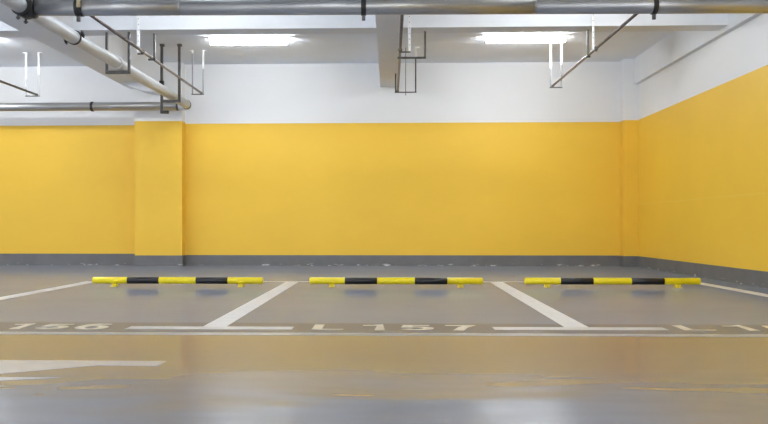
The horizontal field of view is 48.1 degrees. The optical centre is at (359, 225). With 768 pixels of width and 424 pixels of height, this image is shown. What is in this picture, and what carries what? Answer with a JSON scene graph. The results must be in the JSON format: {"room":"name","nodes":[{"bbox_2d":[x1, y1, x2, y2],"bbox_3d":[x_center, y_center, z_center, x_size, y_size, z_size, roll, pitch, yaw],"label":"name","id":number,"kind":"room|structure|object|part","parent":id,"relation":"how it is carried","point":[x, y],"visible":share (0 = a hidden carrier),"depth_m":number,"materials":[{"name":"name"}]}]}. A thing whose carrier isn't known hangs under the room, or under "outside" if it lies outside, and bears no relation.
{"room":"parking garage","nodes":[
{"label":"parking garage","id":0,"kind":"room"},
{"bbox_2d":[0,66,134,253],"bbox_3d":[-8.186,-1.079,15.595,8.550,3.557,0.200,0,0,2],"label":"wall","id":1,"kind":"structure","parent":0,"point":[67,178],"depth_m":15.39,"materials":[{"name":"yellow paint"}]},
{"bbox_2d":[135,62,184,254],"bbox_3d":[-3.505,-1.079,15.262,0.830,3.557,0.540,0,0,2],"label":"pilaster","id":2,"kind":"object","parent":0,"point":[159,138],"visible":0.61,"depth_m":14.99,"materials":[{"name":"yellow paint"}]},
{"bbox_2d":[0,31,673,66],"bbox_3d":[-4.163,-2.957,6.349,17.235,0.200,18.400,0,0,2],"label":"ceiling","id":3,"kind":"structure","parent":0,"point":[440,47],"depth_m":13.92,"materials":[{"name":"paint"}]},
{"bbox_2d":[22,52,41,96],"bbox_3d":[-5.399,-2.495,14.177,0.310,0.724,0.060,0,0,2],"label":"strap hanger","id":4,"kind":"object","parent":3,"relation":"hanging from","point":[25,53],"visible":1,"depth_m":14.17,"materials":[{"name":"grey metal"}]},
{"bbox_2d":[0,80,37,95],"bbox_3d":[-5.464,-2.168,10.594,0.045,0.045,7.318,0,0,2],"label":"pipe","id":5,"kind":"object","parent":4,"relation":"hanging from","point":[1,81],"visible":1,"depth_m":13.47,"materials":[{"name":"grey metal"}]},
{"bbox_2d":[73,0,83,21],"bbox_3d":[-2.644,-2.390,8.088,0.090,0.933,0.180,0,0,1],"label":"hanger","id":6,"kind":"object","parent":3,"relation":"hanging from","point":[76,3],"visible":0.75,"depth_m":8.02,"materials":[{"name":"black metal"}]},
{"bbox_3d":[-2.619,-2.125,8.001,0.038,0.180,0.008,0,0,1],"label":"plate","id":7,"kind":"part","parent":6,"relation":"part of","materials":[{"name":"beige metal"}]},
{"bbox_2d":[0,3,159,94],"bbox_3d":[-4.099,-2.571,6.247,0.630,0.572,18.200,0,0,2],"label":"ceiling beam","id":8,"kind":"structure","parent":3,"relation":"attached to","point":[117,46],"depth_m":12.38,"materials":[{"name":"white paint"}]},
{"bbox_2d":[137,16,144,54],"bbox_3d":[-2.733,-2.495,10.702,0.110,0.723,0.060,0,0,2],"label":"hanger","id":9,"kind":"object","parent":3,"relation":"hanging from","point":[138,17],"visible":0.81,"depth_m":10.70,"materials":[{"name":"white metal"}]},
{"bbox_2d":[159,44,181,113],"bbox_3d":[-2.973,-2.312,13.512,0.350,1.090,0.060,0,0,2],"label":"hanger","id":10,"kind":"object","parent":3,"relation":"hanging from","point":[161,81],"visible":0.94,"depth_m":13.50,"materials":[{"name":"grey metal"}]},
{"bbox_2d":[189,50,205,94],"bbox_3d":[-2.636,-2.495,13.980,0.275,0.724,0.060,0,0,2],"label":"strap hanger","id":11,"kind":"object","parent":3,"relation":"hanging from","point":[191,51],"visible":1,"depth_m":13.97,"materials":[{"name":"grey metal"}]},
{"bbox_2d":[90,16,201,93],"bbox_3d":[-2.691,-2.161,11.059,0.064,0.060,5.994,0,0,2],"label":"pipe","id":12,"kind":"object","parent":11,"relation":"on","point":[95,18],"visible":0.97,"depth_m":10.48,"materials":[{"name":"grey metal"}]},
{"bbox_2d":[209,36,288,44],"bbox_3d":[-1.677,-2.798,12.996,1.200,0.118,0.068,0,0,2],"label":"ceiling lamp","id":13,"kind":"object","parent":3,"relation":"attached to","point":[271,40],"visible":1,"depth_m":12.97,"materials":[{"name":"white plastic"}]},
{"bbox_2d":[361,0,365,20],"bbox_3d":[0.034,-2.390,8.054,0.080,0.933,0.168,0,0,1],"label":"hanger","id":14,"kind":"object","parent":3,"relation":"hanging from","point":[363,2],"visible":0.95,"depth_m":7.98,"materials":[{"name":"black metal"}]},
{"bbox_2d":[34,0,767,15],"bbox_3d":[0.730,-2.055,8.043,7.549,0.155,0.155,0,0,1],"label":"pipe","id":15,"kind":"object","parent":14,"relation":"hanging from","point":[41,7],"visible":1,"depth_m":7.99,"materials":[{"name":"metal"}]},
{"bbox_2d":[396,15,403,91],"bbox_3d":[0.507,-2.161,10.930,0.064,0.060,5.830,0,0,2],"label":"pipe","id":16,"kind":"object","parent":15,"relation":"on","point":[401,16],"visible":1,"depth_m":10.35,"materials":[{"name":"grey metal"}]},
{"bbox_2d":[551,14,637,86],"bbox_3d":[2.889,-2.161,10.670,0.064,0.060,5.383,0,0,2],"label":"pipe","id":17,"kind":"object","parent":15,"relation":"on","point":[629,19],"visible":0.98,"depth_m":10.24,"materials":[{"name":"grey metal"}]},
{"bbox_2d":[0,14,728,35],"bbox_3d":[-4.034,-2.666,11.047,17.165,0.382,0.320,0,0,2],"label":"ceiling beam","id":18,"kind":"structure","parent":3,"relation":"attached to","point":[478,23],"depth_m":10.78,"materials":[{"name":"white paint"}]},
{"bbox_2d":[105,32,130,73],"bbox_3d":[-3.088,-2.207,10.975,0.315,0.529,0.044,0,0,2],"label":"hanger","id":19,"kind":"object","parent":18,"relation":"hanging from","point":[107,71],"visible":0.95,"depth_m":10.96,"materials":[{"name":"grey metal"}]},
{"bbox_2d":[0,0,191,110],"bbox_3d":[-7.668,-2.058,6.388,9.118,0.264,17.234,0,0,2],"label":"pipe","id":20,"kind":"object","parent":19,"relation":"hanging from","point":[24,9],"visible":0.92,"depth_m":11.85,"materials":[{"name":"metal"}]},
{"bbox_2d":[148,33,155,60],"bbox_3d":[-2.675,-2.301,11.050,0.092,0.348,0.024,0,0,2],"label":"hanger","id":21,"kind":"object","parent":18,"relation":"hanging from","point":[154,34],"visible":1,"depth_m":11.04,"materials":[{"name":"grey metal"}]},
{"bbox_2d":[397,31,425,58],"bbox_3d":[0.658,-2.301,10.934,0.362,0.348,0.024,0,0,2],"label":"hanger","id":22,"kind":"object","parent":18,"relation":"hanging from","point":[424,57],"visible":1,"depth_m":10.92,"materials":[{"name":"grey metal"}]},
{"bbox_3d":[0.658,-2.139,10.934,0.362,0.024,0.024,0,0,2],"label":"arm","id":23,"kind":"part","parent":22,"relation":"part of","materials":[{"name":"grey metal"}]},
{"bbox_2d":[585,30,590,57],"bbox_3d":[2.877,-2.301,10.856,0.062,0.348,0.024,0,0,2],"label":"hanger","id":24,"kind":"object","parent":18,"relation":"hanging from","point":[587,55],"visible":1,"depth_m":10.85,"materials":[{"name":"grey metal"}]},
{"bbox_2d":[375,15,399,86],"bbox_3d":[0.204,-2.648,6.047,0.325,0.417,18.100,0,0,2],"label":"ceiling beam","id":25,"kind":"structure","parent":3,"relation":"attached to","point":[387,26],"depth_m":11.69,"materials":[{"name":"white paint"}]},
{"bbox_2d":[398,15,410,52],"bbox_3d":[0.555,-2.495,10.587,0.170,0.723,0.060,0,0,2],"label":"hanger","id":26,"kind":"object","parent":3,"relation":"hanging from","point":[409,16],"visible":0.78,"depth_m":10.58,"materials":[{"name":"white metal"}]},
{"bbox_2d":[395,47,418,94],"bbox_3d":[0.731,-2.473,13.763,0.420,0.768,0.060,0,0,2],"label":"strap hanger","id":27,"kind":"object","parent":3,"relation":"hanging from","point":[416,48],"visible":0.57,"depth_m":13.75,"materials":[{"name":"grey metal"}]},
{"bbox_3d":[0.731,-2.471,13.763,0.013,0.764,0.014,0,0,2],"label":"rod","id":28,"kind":"part","parent":27,"relation":"part of","materials":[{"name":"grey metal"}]},
{"bbox_2d":[485,34,565,42],"bbox_3d":[2.470,-2.798,12.852,1.200,0.118,0.068,0,0,2],"label":"ceiling lamp","id":29,"kind":"object","parent":3,"relation":"attached to","point":[530,38],"visible":1,"depth_m":12.83,"materials":[{"name":"white plastic"}]},
{"bbox_2d":[550,43,562,87],"bbox_3d":[3.028,-2.495,13.282,0.265,0.724,0.060,0,0,2],"label":"strap hanger","id":30,"kind":"object","parent":3,"relation":"hanging from","point":[561,44],"visible":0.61,"depth_m":13.28,"materials":[{"name":"grey metal"}]},
{"bbox_2d":[592,14,597,51],"bbox_3d":[2.864,-2.495,10.506,0.090,0.723,0.060,0,0,2],"label":"hanger","id":31,"kind":"object","parent":3,"relation":"hanging from","point":[593,47],"visible":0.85,"depth_m":10.50,"materials":[{"name":"white metal"}]},
{"bbox_2d":[650,0,658,19],"bbox_3d":[2.739,-2.390,8.013,0.080,0.933,0.168,0,0,1],"label":"hanger","id":32,"kind":"object","parent":3,"relation":"hanging from","point":[656,2],"visible":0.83,"depth_m":7.95,"materials":[{"name":"black metal"}]},
{"bbox_2d":[634,13,761,83],"bbox_3d":[4.404,-2.639,5.775,0.070,0.437,17.850,0,0,2],"label":"ceiling beam","id":33,"kind":"structure","parent":3,"relation":"attached to","point":[677,45],"depth_m":12.57,"materials":[{"name":"white paint"}]},
{"bbox_2d":[0,265,767,423],"bbox_3d":[-4.167,0.823,6.249,17.235,0.253,18.200,0,0,2],"label":"floor","id":34,"kind":"structure","parent":0,"point":[286,348],"depth_m":4.87,"materials":[{"name":"grey paint"}]},
{"bbox_2d":[92,277,262,286],"bbox_3d":[-2.106,0.645,9.940,1.982,0.110,0.100,0,0,2],"label":"wheel stop","id":35,"kind":"object","parent":34,"relation":"on","point":[114,281],"visible":1,"depth_m":9.91,"materials":[{"name":"yellow metal"}]},
{"bbox_2d":[309,277,482,287],"bbox_3d":[0.412,0.645,9.852,1.982,0.110,0.100,0,0,2],"label":"wheel stop","id":36,"kind":"object","parent":34,"relation":"on","point":[331,281],"visible":1,"depth_m":9.82,"materials":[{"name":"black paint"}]},
{"bbox_2d":[524,278,700,287],"bbox_3d":[2.874,0.645,9.806,1.982,0.110,0.100,0,0,2],"label":"wheel stop","id":37,"kind":"object","parent":34,"relation":"on","point":[677,282],"visible":1,"depth_m":9.77,"materials":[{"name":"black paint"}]},
{"bbox_2d":[185,62,619,255],"bbox_3d":[0.842,-1.079,15.290,7.855,3.557,0.420,0,0,2],"label":"wall","id":38,"kind":"structure","parent":0,"point":[484,158],"depth_m":15.08,"materials":[{"name":"yellow paint"}]},
{"bbox_2d":[0,254,618,265],"bbox_3d":[-3.978,0.598,15.172,16.990,0.205,0.352,0,0,2],"label":"baseboard","id":39,"kind":"structure","parent":38,"relation":"attached to","point":[191,260],"depth_m":15.10,"materials":[{"name":"grey paint"}]},
{"bbox_2d":[620,59,637,255],"bbox_3d":[4.633,-1.079,14.822,0.245,3.557,0.250,0,0,2],"label":"pilaster","id":40,"kind":"object","parent":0,"point":[628,89],"visible":0.93,"depth_m":14.70,"materials":[{"name":"yellow paint"}]},
{"bbox_2d":[638,13,767,271],"bbox_3d":[4.551,-1.079,6.105,0.200,3.557,18.520,0,0,2],"label":"wall","id":41,"kind":"structure","parent":0,"point":[703,118],"depth_m":11.37,"materials":[{"name":"yellow paint"}]},
{"bbox_2d":[619,256,767,288],"bbox_3d":[4.315,0.607,5.897,0.257,0.187,18.088,0,0,2],"label":"baseboard","id":42,"kind":"structure","parent":41,"relation":"attached to","point":[756,278],"depth_m":11.63,"materials":[{"name":"grey paint"}]}
]}

